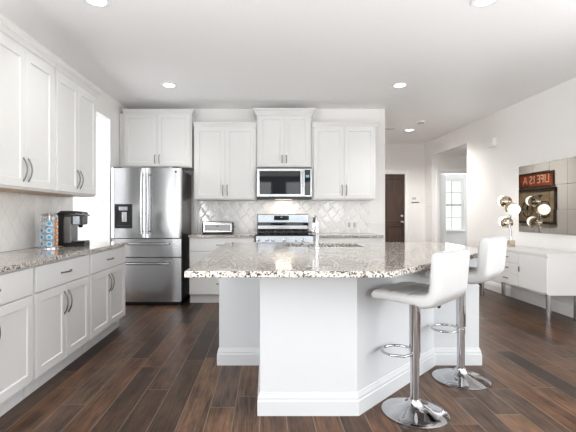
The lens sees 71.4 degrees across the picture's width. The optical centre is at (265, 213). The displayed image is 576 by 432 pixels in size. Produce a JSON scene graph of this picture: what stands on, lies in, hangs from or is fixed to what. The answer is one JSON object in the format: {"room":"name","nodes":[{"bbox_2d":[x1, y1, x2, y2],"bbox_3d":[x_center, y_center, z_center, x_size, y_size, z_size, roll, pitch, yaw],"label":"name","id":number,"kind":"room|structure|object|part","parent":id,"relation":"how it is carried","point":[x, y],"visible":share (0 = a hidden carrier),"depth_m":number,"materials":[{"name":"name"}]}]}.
{"room":"kitchen","nodes":[
{"label":"kitchen","id":0,"kind":"room"},
{"bbox_2d":[0,13,126,251],"bbox_3d":[-2.120,-0.185,0.230,0.120,2.750,11.660,0,0,0],"label":"wall","id":1,"kind":"structure","parent":0,"point":[108,109],"depth_m":5.29,"materials":[{"name":"paint"}]},
{"bbox_2d":[0,19,58,192],"bbox_3d":[-1.874,-0.711,2.875,0.362,1.078,0.802,0,0,0],"label":"upper cabinet","id":2,"kind":"object","parent":1,"relation":"attached to","point":[26,70],"visible":1,"depth_m":2.86,"materials":[{"name":"paint"}]},
{"bbox_3d":[-1.735,-0.680,2.685,0.020,0.977,0.378,0,0,0],"label":"door","id":3,"kind":"part","parent":2,"relation":"part of","materials":[{"name":"paint"}]},
{"bbox_3d":[-1.909,-0.174,2.875,0.288,0.004,0.772,0,0,0],"label":"panel","id":4,"kind":"part","parent":2,"relation":"part of","materials":[{"name":"brown wood"}]},
{"bbox_3d":[-1.713,-0.317,2.845,0.040,0.175,0.015,0,0,0],"label":"handle","id":5,"kind":"part","parent":2,"relation":"part of","materials":[{"name":"silver metal"}]},
{"bbox_3d":[-1.722,-1.212,2.875,0.046,0.075,0.802,0,0,0],"label":"crown molding","id":6,"kind":"part","parent":2,"relation":"part of","materials":[{"name":"paint"}]},
{"bbox_3d":[-1.713,-0.317,2.905,0.040,0.175,0.015,0,0,0],"label":"handle","id":7,"kind":"part","parent":2,"relation":"part of","materials":[{"name":"silver metal"}]},
{"bbox_3d":[-1.735,-0.680,3.065,0.020,0.977,0.378,0,0,0],"label":"door","id":8,"kind":"part","parent":2,"relation":"part of","materials":[{"name":"paint"}]},
{"bbox_2d":[0,192,69,251],"bbox_3d":[-2.054,0.060,2.960,0.011,0.468,2.440,0,0,0],"label":"tile backsplash","id":9,"kind":"structure","parent":1,"relation":"attached to","point":[20,213],"depth_m":3.39,"materials":[{"name":"white tile"}]},
{"bbox_2d":[22,62,101,196],"bbox_3d":[-1.874,-0.711,3.708,0.362,1.078,0.848,0,0,0],"label":"upper cabinet","id":10,"kind":"object","parent":1,"relation":"attached to","point":[75,98],"visible":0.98,"depth_m":3.60,"materials":[{"name":"paint"}]},
{"bbox_3d":[-1.909,-0.174,3.685,0.288,0.004,0.772,0,0,0],"label":"panel","id":11,"kind":"part","parent":10,"relation":"part of","materials":[{"name":"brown wood"}]},
{"bbox_3d":[-1.735,-0.680,3.495,0.020,0.977,0.378,0,0,0],"label":"door","id":12,"kind":"part","parent":10,"relation":"part of","materials":[{"name":"paint"}]},
{"bbox_3d":[-1.877,-1.212,3.708,0.356,0.075,0.848,0,0,0],"label":"crown molding","id":13,"kind":"part","parent":10,"relation":"part of","materials":[{"name":"paint"}]},
{"bbox_3d":[-1.735,-0.680,3.875,0.020,0.977,0.378,0,0,0],"label":"door","id":14,"kind":"part","parent":10,"relation":"part of","materials":[{"name":"paint"}]},
{"bbox_2d":[73,117,100,241],"bbox_3d":[-3.140,-0.185,5.350,1.920,2.750,0.120,0,0,0],"label":"wall","id":15,"kind":"structure","parent":0,"point":[91,231],"depth_m":5.29,"materials":[{"name":"paint"}]},
{"bbox_2d":[182,109,384,241],"bbox_3d":[-0.146,-0.185,7.405,3.828,2.750,2.930,0,0,0],"label":"wall","id":16,"kind":"structure","parent":0,"point":[377,207],"depth_m":5.94,"materials":[{"name":"paint"}]},
{"bbox_2d":[122,109,197,169],"bbox_3d":[-1.505,-1.058,5.747,1.000,0.813,0.379,0,0,0],"label":"upper cabinet","id":17,"kind":"object","parent":16,"relation":"attached to","point":[152,138],"visible":1,"depth_m":5.60,"materials":[{"name":"paint"}]},
{"bbox_2d":[120,114,122,166],"bbox_3d":[-2.031,-1.031,5.779,0.047,0.758,0.318,0,0,0],"label":"trim","id":18,"kind":"structure","parent":17,"relation":"attached to","point":[121,115],"depth_m":5.62,"materials":[{"name":"paint"}]},
{"bbox_3d":[-1.753,-1.035,5.600,0.460,0.735,0.020,0,0,0],"label":"door","id":19,"kind":"part","parent":17,"relation":"part of","materials":[{"name":"paint"}]},
{"bbox_3d":[-1.505,-1.437,5.756,1.000,0.056,0.362,0,0,0],"label":"crown molding","id":20,"kind":"part","parent":17,"relation":"part of","materials":[{"name":"paint"}]},
{"bbox_3d":[-1.291,-1.035,5.600,0.460,0.735,0.020,0,0,0],"label":"door","id":21,"kind":"part","parent":17,"relation":"part of","materials":[{"name":"paint"}]},
{"bbox_2d":[194,201,197,232],"bbox_3d":[-1.040,0.040,5.921,0.056,0.476,0.033,0,0,0],"label":"trim","id":22,"kind":"structure","parent":16,"relation":"attached to","point":[195,202],"depth_m":5.91,"materials":[{"name":"paint"}]},
{"bbox_2d":[193,122,256,199],"bbox_3d":[-0.573,-0.744,5.747,0.877,1.083,0.379,0,0,0],"label":"upper cabinet","id":23,"kind":"object","parent":16,"relation":"attached to","point":[225,153],"visible":1,"depth_m":5.60,"materials":[{"name":"paint"}]},
{"bbox_3d":[-0.781,-0.715,5.600,0.415,0.994,0.020,0,0,0],"label":"door","id":24,"kind":"part","parent":23,"relation":"part of","materials":[{"name":"paint"}]},
{"bbox_3d":[-0.573,-1.251,5.589,0.877,0.068,0.041,0,0,0],"label":"crown molding","id":25,"kind":"part","parent":23,"relation":"part of","materials":[{"name":"paint"}]},
{"bbox_3d":[-0.363,-0.715,5.600,0.415,0.994,0.020,0,0,0],"label":"door","id":26,"kind":"part","parent":23,"relation":"part of","materials":[{"name":"paint"}]},
{"bbox_2d":[198,201,369,232],"bbox_3d":[0.264,0.039,5.934,2.544,0.478,0.011,0,0,0],"label":"tile backsplash","id":27,"kind":"structure","parent":16,"relation":"attached to","point":[332,216],"depth_m":5.93,"materials":[{"name":"white tile"}]},
{"bbox_2d":[346,221,356,228],"bbox_3d":[1.270,0.160,5.923,0.160,0.115,0.010,0,0,0],"label":"outlet","id":28,"kind":"object","parent":27,"relation":"attached to","point":[349,224],"visible":1,"depth_m":5.92,"materials":[{"name":"white plastic"}]},
{"bbox_2d":[253,108,315,168],"bbox_3d":[0.255,-1.062,5.739,0.875,0.815,0.393,0,0,0],"label":"upper cabinet","id":29,"kind":"object","parent":16,"relation":"attached to","point":[284,135],"visible":1,"depth_m":5.59,"materials":[{"name":"paint"}]},
{"bbox_3d":[0.073,-1.022,5.588,0.359,0.703,0.020,0,0,0],"label":"door","id":30,"kind":"part","parent":29,"relation":"part of","materials":[{"name":"paint"}]},
{"bbox_2d":[257,168,311,199],"bbox_3d":[0.254,-0.418,5.705,0.760,0.423,0.441,0,0,0],"label":"microwave","id":31,"kind":"object","parent":29,"relation":"attached to","point":[272,183],"visible":1,"depth_m":5.54,"materials":[{"name":"grey metal"}]},
{"bbox_3d":[0.485,-0.435,5.510,0.027,0.311,0.051,0,0,0],"label":"handle","id":32,"kind":"part","parent":31,"relation":"part of","materials":[{"name":"silver metal"}]},
{"bbox_3d":[0.574,-0.435,5.548,0.119,0.390,0.031,0,0,0],"label":"control panel","id":33,"kind":"part","parent":31,"relation":"part of","materials":[{"name":"silver metal"}]},
{"bbox_3d":[0.255,-1.425,5.739,0.875,0.090,0.393,0,0,0],"label":"crown molding","id":34,"kind":"part","parent":29,"relation":"part of","materials":[{"name":"paint"}]},
{"bbox_3d":[0.435,-1.022,5.588,0.359,0.703,0.020,0,0,0],"label":"door","id":35,"kind":"part","parent":29,"relation":"part of","materials":[{"name":"paint"}]},
{"bbox_2d":[310,122,379,199],"bbox_3d":[1.114,-0.744,5.747,0.939,1.083,0.379,0,0,0],"label":"upper cabinet","id":36,"kind":"object","parent":16,"relation":"attached to","point":[343,167],"visible":1,"depth_m":5.60,"materials":[{"name":"paint"}]},
{"bbox_3d":[0.879,-0.715,5.600,0.426,0.994,0.020,0,0,0],"label":"door","id":37,"kind":"part","parent":36,"relation":"part of","materials":[{"name":"paint"}]},
{"bbox_3d":[1.114,-1.251,5.753,0.939,0.068,0.368,0,0,0],"label":"crown molding","id":38,"kind":"part","parent":36,"relation":"part of","materials":[{"name":"paint"}]},
{"bbox_3d":[1.307,-0.715,5.600,0.426,0.994,0.020,0,0,0],"label":"door","id":39,"kind":"part","parent":36,"relation":"part of","materials":[{"name":"paint"}]},
{"bbox_2d":[0,0,575,143],"bbox_3d":[1.200,-1.610,3.000,10.800,0.100,17.800,0,0,0],"label":"ceiling","id":40,"kind":"structure","parent":0,"point":[462,64],"depth_m":3.86,"materials":[{"name":"paint"}]},
{"bbox_2d":[83,0,110,7],"bbox_3d":[-1.235,-1.556,2.920,0.194,0.008,0.194,0,0,0],"label":"recessed light","id":41,"kind":"object","parent":40,"relation":"in","point":[95,3],"visible":1,"depth_m":2.95,"materials":[{"name":"white plastic"}]},
{"bbox_2d":[87,0,106,5],"bbox_3d":[-1.235,-1.555,2.920,0.134,0.001,0.134,0,0,0],"label":"diffuser","id":42,"kind":"object","parent":41,"relation":"attached to","point":[90,2],"depth_m":2.94,"materials":[{"name":"white plastic"}]},
{"bbox_2d":[161,82,176,87],"bbox_3d":[-1.170,-1.556,4.840,0.194,0.008,0.194,0,0,0],"label":"recessed light","id":43,"kind":"object","parent":40,"relation":"in","point":[167,85],"visible":1,"depth_m":4.84,"materials":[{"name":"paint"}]},
{"bbox_2d":[392,82,407,87],"bbox_3d":[1.620,-1.556,4.840,0.194,0.008,0.194,0,0,0],"label":"recessed light","id":44,"kind":"object","parent":40,"relation":"in","point":[396,85],"visible":1,"depth_m":4.84,"materials":[{"name":"white plastic"}]},
{"bbox_2d":[394,84,405,86],"bbox_3d":[1.620,-1.555,4.840,0.134,0.001,0.134,0,0,0],"label":"diffuser","id":45,"kind":"object","parent":44,"relation":"attached to","point":[395,85],"depth_m":4.84,"materials":[{"name":"white plastic"}]},
{"bbox_2d":[416,120,424,123],"bbox_3d":[2.600,-1.540,6.720,0.140,0.038,0.140,0,0,0],"label":"smoke detector","id":46,"kind":"object","parent":40,"relation":"attached to","point":[419,121],"visible":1,"depth_m":6.67,"materials":[{"name":"white plastic"}]},
{"bbox_2d":[470,0,498,7],"bbox_3d":[1.600,-1.556,2.920,0.194,0.008,0.194,0,0,0],"label":"recessed light","id":47,"kind":"object","parent":40,"relation":"in","point":[474,3],"visible":1,"depth_m":2.95,"materials":[{"name":"white plastic"}]},
{"bbox_2d":[475,0,494,5],"bbox_3d":[1.600,-1.555,2.920,0.134,0.001,0.134,0,0,0],"label":"diffuser","id":48,"kind":"object","parent":47,"relation":"attached to","point":[477,2],"depth_m":2.94,"materials":[{"name":"white plastic"}]},
{"bbox_2d":[0,286,575,431],"bbox_3d":[1.200,1.240,3.000,10.800,0.100,17.800,0,0,0],"label":"floor","id":49,"kind":"structure","parent":0,"point":[158,370],"depth_m":2.76,"materials":[{"name":"brown wood"}]},
{"bbox_2d":[0,266,32,416],"bbox_3d":[-1.757,0.759,2.167,0.602,0.861,0.807,0,0,0],"label":"base cabinet","id":50,"kind":"object","parent":49,"relation":"on","point":[16,286],"visible":0.99,"depth_m":2.40,"materials":[{"name":"paint"}]},
{"bbox_3d":[-1.498,0.426,2.167,0.020,0.169,0.785,0,0,0],"label":"drawer","id":51,"kind":"part","parent":50,"relation":"part of","materials":[{"name":"paint"}]},
{"bbox_2d":[0,242,127,272],"bbox_3d":[-1.763,0.312,2.999,0.590,0.032,2.518,0,0,0],"label":"countertop","id":52,"kind":"structure","parent":50,"relation":"on","point":[22,258],"depth_m":2.99,"materials":[{"name":"stone"}]},
{"bbox_2d":[38,213,59,248],"bbox_3d":[-1.875,0.143,3.460,0.170,0.306,0.170,0,0,0],"label":"pod carousel","id":53,"kind":"object","parent":52,"relation":"on","point":[48,214],"visible":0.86,"depth_m":3.42,"materials":[{"name":"silver metal"}]},
{"bbox_2d":[46,241,51,246],"bbox_3d":[-1.853,0.255,3.419,0.049,0.049,0.044,0,0,-28],"label":"pod","id":54,"kind":"object","parent":53,"relation":"on","point":[49,243],"visible":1,"depth_m":3.40,"materials":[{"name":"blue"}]},
{"bbox_2d":[57,211,89,246],"bbox_3d":[-1.784,0.134,3.721,0.255,0.324,0.208,0,0,-8],"label":"coffee machine","id":55,"kind":"object","parent":52,"relation":"on","point":[69,222],"visible":0.98,"depth_m":3.63,"materials":[{"name":"black plastic"}]},
{"bbox_3d":[-1.880,0.145,3.712,0.057,0.295,0.160,0,0,-8],"label":"water tank","id":56,"kind":"part","parent":55,"relation":"part of","materials":[{"name":"black plastic"}]},
{"bbox_3d":[-1.798,-0.013,3.719,0.226,0.030,0.184,0,0,-8],"label":"lid","id":57,"kind":"part","parent":55,"relation":"part of","materials":[{"name":"black plastic"}]},
{"bbox_3d":[-1.724,0.058,3.635,0.057,0.075,0.005,0,0,-8],"label":"head panel","id":58,"kind":"part","parent":55,"relation":"part of","materials":[{"name":"silver metal"}]},
{"bbox_2d":[73,240,89,242],"bbox_3d":[-1.721,0.257,3.730,0.107,0.015,0.160,0,0,-8],"label":"drip tray","id":59,"kind":"object","parent":55,"relation":"on","point":[74,241],"depth_m":3.68,"materials":[{"name":"black plastic"}]},
{"bbox_2d":[24,254,89,397],"bbox_3d":[-1.757,0.759,2.982,0.602,0.861,0.807,0,0,0],"label":"base cabinet","id":60,"kind":"object","parent":49,"relation":"on","point":[61,288],"visible":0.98,"depth_m":2.89,"materials":[{"name":"paint"}]},
{"bbox_3d":[-1.498,0.794,2.785,0.020,0.548,0.391,0,0,0],"label":"door","id":61,"kind":"part","parent":60,"relation":"part of","materials":[{"name":"paint"}]},
{"bbox_3d":[-1.498,0.426,2.982,0.020,0.169,0.785,0,0,0],"label":"drawer","id":62,"kind":"part","parent":60,"relation":"part of","materials":[{"name":"paint"}]},
{"bbox_3d":[-1.476,0.654,2.953,0.040,0.175,0.015,0,0,0],"label":"handle","id":63,"kind":"part","parent":60,"relation":"part of","materials":[{"name":"silver metal"}]},
{"bbox_3d":[-1.476,0.654,3.013,0.040,0.175,0.015,0,0,0],"label":"handle","id":64,"kind":"part","parent":60,"relation":"part of","materials":[{"name":"silver metal"}]},
{"bbox_3d":[-1.498,0.794,3.179,0.020,0.548,0.391,0,0,0],"label":"door","id":65,"kind":"part","parent":60,"relation":"part of","materials":[{"name":"paint"}]},
{"bbox_2d":[82,246,124,353],"bbox_3d":[-1.757,0.759,3.820,0.602,0.861,0.852,0,0,0],"label":"base cabinet","id":66,"kind":"object","parent":49,"relation":"on","point":[106,267],"visible":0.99,"depth_m":3.74,"materials":[{"name":"paint"}]},
{"bbox_3d":[-1.498,0.794,3.612,0.020,0.548,0.414,0,0,0],"label":"door","id":67,"kind":"part","parent":66,"relation":"part of","materials":[{"name":"paint"}]},
{"bbox_3d":[-1.498,0.426,3.820,0.020,0.169,0.830,0,0,0],"label":"drawer","id":68,"kind":"part","parent":66,"relation":"part of","materials":[{"name":"paint"}]},
{"bbox_3d":[-1.498,0.794,4.028,0.020,0.548,0.414,0,0,0],"label":"door","id":69,"kind":"part","parent":66,"relation":"part of","materials":[{"name":"paint"}]},
{"bbox_2d":[111,167,190,304],"bbox_3d":[-1.550,0.288,5.496,0.904,1.803,0.828,0,0,0],"label":"refrigerator","id":70,"kind":"object","parent":49,"relation":"on","point":[151,207],"visible":0.92,"depth_m":5.16,"materials":[{"name":"grey metal"}]},
{"bbox_3d":[-1.777,-0.142,5.199,0.450,0.905,0.082,0,0,0],"label":"door","id":71,"kind":"part","parent":70,"relation":"part of","materials":[{"name":"silver metal"}]},
{"bbox_3d":[-1.589,-0.140,5.125,0.030,0.791,0.074,0,0,0],"label":"handle","id":72,"kind":"part","parent":70,"relation":"part of","materials":[{"name":"silver metal"}]},
{"bbox_3d":[-1.550,0.438,5.199,0.904,0.232,0.082,0,0,0],"label":"freezer drawer","id":73,"kind":"part","parent":70,"relation":"part of","materials":[{"name":"silver metal"}]},
{"bbox_3d":[-1.550,0.638,5.124,0.622,0.026,0.084,0,0,0],"label":"handle","id":74,"kind":"part","parent":70,"relation":"part of","materials":[{"name":"silver metal"}]},
{"bbox_3d":[-1.511,-0.140,5.125,0.030,0.791,0.074,0,0,0],"label":"handle","id":75,"kind":"part","parent":70,"relation":"part of","materials":[{"name":"silver metal"}]},
{"bbox_3d":[-1.550,0.385,5.124,0.622,0.026,0.084,0,0,0],"label":"handle","id":76,"kind":"part","parent":70,"relation":"part of","materials":[{"name":"silver metal"}]},
{"bbox_3d":[-1.550,0.851,5.199,0.904,0.569,0.082,0,0,0],"label":"freezer drawer","id":77,"kind":"part","parent":70,"relation":"part of","materials":[{"name":"silver metal"}]},
{"bbox_3d":[-1.323,-0.142,5.199,0.450,0.905,0.082,0,0,0],"label":"door","id":78,"kind":"part","parent":70,"relation":"part of","materials":[{"name":"silver metal"}]},
{"bbox_2d":[189,236,255,302],"bbox_3d":[-0.584,0.751,5.599,0.871,0.877,0.662,0,0,0],"label":"base cabinet","id":79,"kind":"object","parent":49,"relation":"on","point":[201,290],"visible":0.31,"depth_m":5.30,"materials":[{"name":"paint"}]},
{"bbox_3d":[-0.584,0.639,5.310,0.849,0.271,0.020,0,0,0],"label":"drawer","id":80,"kind":"part","parent":79,"relation":"part of","materials":[{"name":"paint"}]},
{"bbox_3d":[-0.584,0.924,5.310,0.849,0.281,0.020,0,0,0],"label":"drawer","id":81,"kind":"part","parent":79,"relation":"part of","materials":[{"name":"paint"}]},
{"bbox_2d":[188,233,255,237],"bbox_3d":[-0.588,0.296,5.612,0.885,0.032,0.653,0,0,0],"label":"countertop","id":82,"kind":"structure","parent":79,"relation":"on","point":[196,235],"depth_m":5.29,"materials":[{"name":"stone"}]},
{"bbox_2d":[202,222,234,233],"bbox_3d":[-0.672,0.194,5.691,0.455,0.172,0.187,0,0,0],"label":"toaster","id":83,"kind":"object","parent":82,"relation":"on","point":[207,227],"visible":1,"depth_m":5.62,"materials":[{"name":"silver plastic"}]},
{"bbox_3d":[-0.680,0.193,5.614,0.360,0.085,0.004,0,0,0],"label":"plate","id":84,"kind":"part","parent":83,"relation":"part of","materials":[{"name":"grey metal"}]},
{"bbox_3d":[-0.584,0.410,5.310,0.849,0.169,0.020,0,0,0],"label":"drawer","id":85,"kind":"part","parent":79,"relation":"part of","materials":[{"name":"paint"}]},
{"bbox_2d":[256,214,312,241],"bbox_3d":[0.246,0.580,5.561,0.758,1.160,0.707,0,0,0],"label":"range","id":86,"kind":"object","parent":49,"relation":"on","point":[270,227],"visible":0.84,"depth_m":5.85,"materials":[{"name":"grey metal"}]},
{"bbox_3d":[0.246,0.204,5.886,0.748,0.136,0.057,0,0,0],"label":"backguard glass","id":87,"kind":"part","parent":86,"relation":"part of","materials":[{"name":"black"}]},
{"bbox_2d":[256,233,312,235],"bbox_3d":[0.246,0.281,5.593,0.758,0.018,0.645,0,0,0],"label":"cooktop","id":88,"kind":"object","parent":86,"relation":"in","point":[258,234],"depth_m":5.31,"materials":[{"name":"black metal"}]},
{"bbox_3d":[0.246,0.340,5.285,0.758,0.100,0.030,0,0,0],"label":"control panel","id":89,"kind":"part","parent":86,"relation":"part of","materials":[{"name":"silver metal"}]},
{"bbox_2d":[313,237,381,241],"bbox_3d":[1.091,0.751,5.599,0.906,0.877,0.662,0,0,0],"label":"base cabinet","id":90,"kind":"object","parent":49,"relation":"on","point":[320,239],"visible":0.04,"depth_m":5.30,"materials":[{"name":"paint"}]},
{"bbox_2d":[312,233,383,237],"bbox_3d":[1.097,0.296,5.612,0.926,0.032,0.653,0,0,0],"label":"countertop","id":91,"kind":"structure","parent":90,"relation":"on","point":[321,235],"depth_m":5.29,"materials":[{"name":"stone"}]},
{"bbox_3d":[1.091,0.410,5.310,0.884,0.169,0.020,0,0,0],"label":"drawer","id":92,"kind":"part","parent":90,"relation":"part of","materials":[{"name":"paint"}]},
{"bbox_2d":[217,258,481,415],"bbox_3d":[0.656,0.751,3.116,2.088,0.878,1.524,0,0,0],"label":"kitchen island","id":93,"kind":"object","parent":49,"relation":"on","point":[316,344],"visible":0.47,"depth_m":2.37,"materials":[{"name":"paint"}]},
{"bbox_2d":[184,242,477,277],"bbox_3d":[0.667,0.296,2.962,2.135,0.032,2.015,0,0,0],"label":"island countertop","id":94,"kind":"structure","parent":93,"relation":"on","point":[231,259],"depth_m":2.52,"materials":[{"name":"stone"}]},
{"bbox_2d":[306,215,320,247],"bbox_3d":[0.393,0.145,3.442,0.125,0.269,0.266,0,0,0],"label":"faucet","id":95,"kind":"object","parent":94,"relation":"on","point":[315,223],"visible":1,"depth_m":3.33,"materials":[{"name":"silver metal"}]},
{"bbox_3d":[0.425,0.066,3.441,0.027,0.109,0.230,0,0,0],"label":"spout","id":96,"kind":"part","parent":95,"relation":"part of","materials":[{"name":"silver metal"}]},
{"bbox_3d":[0.656,1.123,3.116,2.084,0.134,1.520,0,0,0],"label":"skirting","id":97,"kind":"part","parent":93,"relation":"part of","materials":[{"name":"paint"}]},
{"bbox_2d":[371,248,469,428],"bbox_3d":[0.909,0.697,2.384,0.420,0.986,0.462,0,0,-45],"label":"bar stool","id":98,"kind":"object","parent":49,"relation":"on","point":[449,270],"visible":1,"depth_m":2.31,"materials":[{"name":"chrome"},{"name":"white leather"}]},
{"bbox_3d":[0.889,0.473,2.404,0.420,0.072,0.342,0,0,-45],"label":"seat","id":99,"kind":"part","parent":98,"relation":"part of","materials":[{"name":"grey leather"}]},
{"bbox_3d":[1.014,0.362,2.279,0.164,0.315,0.420,0,0,45],"label":"backrest","id":100,"kind":"part","parent":98,"relation":"part of","materials":[{"name":"grey leather"}]},
{"bbox_2d":[425,236,506,389],"bbox_3d":[1.421,0.673,2.869,0.420,1.034,0.462,0,0,-45],"label":"bar stool","id":101,"kind":"object","parent":49,"relation":"on","point":[491,258],"visible":0.77,"depth_m":2.79,"materials":[{"name":"chrome"},{"name":"white leather"}]},
{"bbox_3d":[1.401,0.425,2.889,0.420,0.072,0.342,0,0,-45],"label":"seat","id":102,"kind":"part","parent":101,"relation":"part of","materials":[{"name":"grey leather"}]},
{"bbox_3d":[1.526,0.314,2.764,0.164,0.315,0.420,0,0,45],"label":"backrest","id":103,"kind":"part","parent":101,"relation":"part of","materials":[{"name":"grey leather"}]},
{"bbox_2d":[476,244,575,321],"bbox_3d":[3.287,0.816,5.128,0.446,0.748,1.489,0,0,0],"label":"sideboard","id":104,"kind":"object","parent":49,"relation":"on","point":[550,273],"visible":0.75,"depth_m":4.50,"materials":[{"name":"paint"}]},
{"bbox_3d":[3.140,1.042,5.810,0.052,0.295,0.052,0,0,0],"label":"leg","id":105,"kind":"part","parent":104,"relation":"part of","materials":[{"name":"silver metal"}]},
{"bbox_3d":[3.450,1.042,5.810,0.052,0.295,0.052,0,0,0],"label":"leg","id":106,"kind":"part","parent":104,"relation":"part of","materials":[{"name":"silver metal"}]},
{"bbox_3d":[3.089,0.813,5.128,0.018,0.130,0.489,0,0,0],"label":"drawer","id":107,"kind":"part","parent":104,"relation":"part of","materials":[{"name":"paint"}]},
{"bbox_2d":[497,196,519,246],"bbox_3d":[3.320,0.095,5.476,0.158,0.695,0.395,0,0,0],"label":"table lamp","id":108,"kind":"object","parent":104,"relation":"on","point":[511,208],"visible":0.99,"depth_m":5.44,"materials":[{"name":"silver metal"}]},
{"bbox_3d":[3.320,0.090,5.463,0.028,0.536,0.114,0,0,0],"label":"stem","id":109,"kind":"part","parent":108,"relation":"part of","materials":[{"name":"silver metal"}]},
{"bbox_3d":[3.320,-0.060,5.348,0.140,0.140,0.140,0,0,0],"label":"globe","id":110,"kind":"part","parent":108,"relation":"part of","materials":[{"name":"white glass"}]},
{"bbox_3d":[3.089,0.678,5.128,0.018,0.130,0.489,0,0,0],"label":"drawer","id":111,"kind":"part","parent":104,"relation":"part of","materials":[{"name":"paint"}]},
{"bbox_3d":[3.089,0.544,5.128,0.018,0.130,0.489,0,0,0],"label":"drawer","id":112,"kind":"part","parent":104,"relation":"part of","materials":[{"name":"paint"}]},
{"bbox_3d":[3.089,0.678,4.633,0.018,0.400,0.489,0,0,0],"label":"door","id":113,"kind":"part","parent":104,"relation":"part of","materials":[{"name":"paint"}]},
{"bbox_3d":[3.140,1.042,4.445,0.052,0.295,0.052,0,0,0],"label":"leg","id":114,"kind":"part","parent":104,"relation":"part of","materials":[{"name":"silver metal"}]},
{"bbox_3d":[3.450,1.042,4.445,0.052,0.295,0.052,0,0,0],"label":"leg","id":115,"kind":"part","parent":104,"relation":"part of","materials":[{"name":"silver metal"}]},
{"bbox_2d":[385,144,424,241],"bbox_3d":[2.649,-0.185,8.930,2.002,2.750,0.120,0,0,0],"label":"wall","id":116,"kind":"structure","parent":0,"point":[410,158],"depth_m":8.87,"materials":[{"name":"paint"}]},
{"bbox_2d":[385,171,407,241],"bbox_3d":[2.625,0.115,8.868,1.060,2.150,0.113,0,0,0],"label":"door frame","id":117,"kind":"structure","parent":116,"relation":"in","point":[394,180],"depth_m":8.88,"materials":[{"name":"white wood"}]},
{"bbox_3d":[2.825,-0.310,8.882,0.360,0.960,0.010,0,0,0],"label":"panel","id":118,"kind":"part","parent":117,"relation":"part of","materials":[{"name":"brown wood"}]},
{"bbox_3d":[2.825,0.640,8.882,0.360,0.760,0.010,0,0,0],"label":"panel","id":119,"kind":"part","parent":117,"relation":"part of","materials":[{"name":"brown wood"}]},
{"bbox_2d":[411,196,419,202],"bbox_3d":[3.310,-0.320,8.865,0.190,0.170,0.010,0,0,0],"label":"alarm keypad","id":120,"kind":"object","parent":116,"relation":"attached to","point":[414,199],"visible":1,"depth_m":8.87,"materials":[{"name":"white plastic"}]},
{"bbox_2d":[438,155,466,168],"bbox_3d":[4.475,-0.185,8.570,1.650,2.750,0.120,0,0,0],"label":"wall","id":121,"kind":"structure","parent":0,"point":[444,161],"depth_m":8.51,"materials":[{"name":"paint"}]},
{"bbox_2d":[436,169,466,242],"bbox_3d":[4.095,0.117,8.849,0.960,2.145,0.715,0,0,0],"label":"door frame","id":122,"kind":"structure","parent":121,"relation":"in","point":[440,179],"depth_m":8.51,"materials":[{"name":"paint"}]},
{"bbox_2d":[440,145,466,154],"bbox_3d":[4.475,-1.300,7.770,1.650,0.100,1.480,0,0,0],"label":"ceiling","id":123,"kind":"structure","parent":0,"point":[459,151],"depth_m":8.13,"materials":[{"name":"paint"}]},
{"bbox_2d":[441,174,466,245],"bbox_3d":[4.950,-0.185,11.560,3.100,2.750,0.120,0,0,0],"label":"wall","id":124,"kind":"structure","parent":0,"point":[452,237],"depth_m":11.50,"materials":[{"name":"paint"}]},
{"bbox_2d":[446,180,465,230],"bbox_3d":[5.370,-0.245,11.520,0.720,1.490,0.160,0,0,0],"label":"window","id":125,"kind":"structure","parent":124,"relation":"in","point":[461,181],"depth_m":11.53,"materials":[{"name":"paint"}]},
{"bbox_2d":[425,77,575,305],"bbox_3d":[3.590,-0.185,1.635,0.120,2.750,14.470,0,0,0],"label":"wall","id":126,"kind":"structure","parent":0,"point":[541,127],"depth_m":5.85,"materials":[{"name":"paint"}]},
{"bbox_2d":[487,138,496,147],"bbox_3d":[3.493,-1.100,6.190,0.074,0.120,0.170,0,0,0],"label":"sensor","id":127,"kind":"object","parent":126,"relation":"attached to","point":[492,142],"visible":1,"depth_m":6.14,"materials":[{"name":"white plastic"}]},
{"bbox_2d":[479,281,573,317],"bbox_3d":[3.522,1.123,0.715,0.016,0.134,12.630,0,0,0],"label":"baseboard","id":128,"kind":"structure","parent":126,"relation":"attached to","point":[559,307],"depth_m":5.27,"materials":[{"name":"paint"}]},
{"bbox_2d":[519,156,575,235],"bbox_3d":[3.524,-0.205,4.670,0.011,0.900,1.800,0,0,0],"label":"wall mirror","id":129,"kind":"object","parent":126,"relation":"attached to","point":[547,190],"visible":0.97,"depth_m":4.96,"materials":[{"name":"silver"}]}
]}

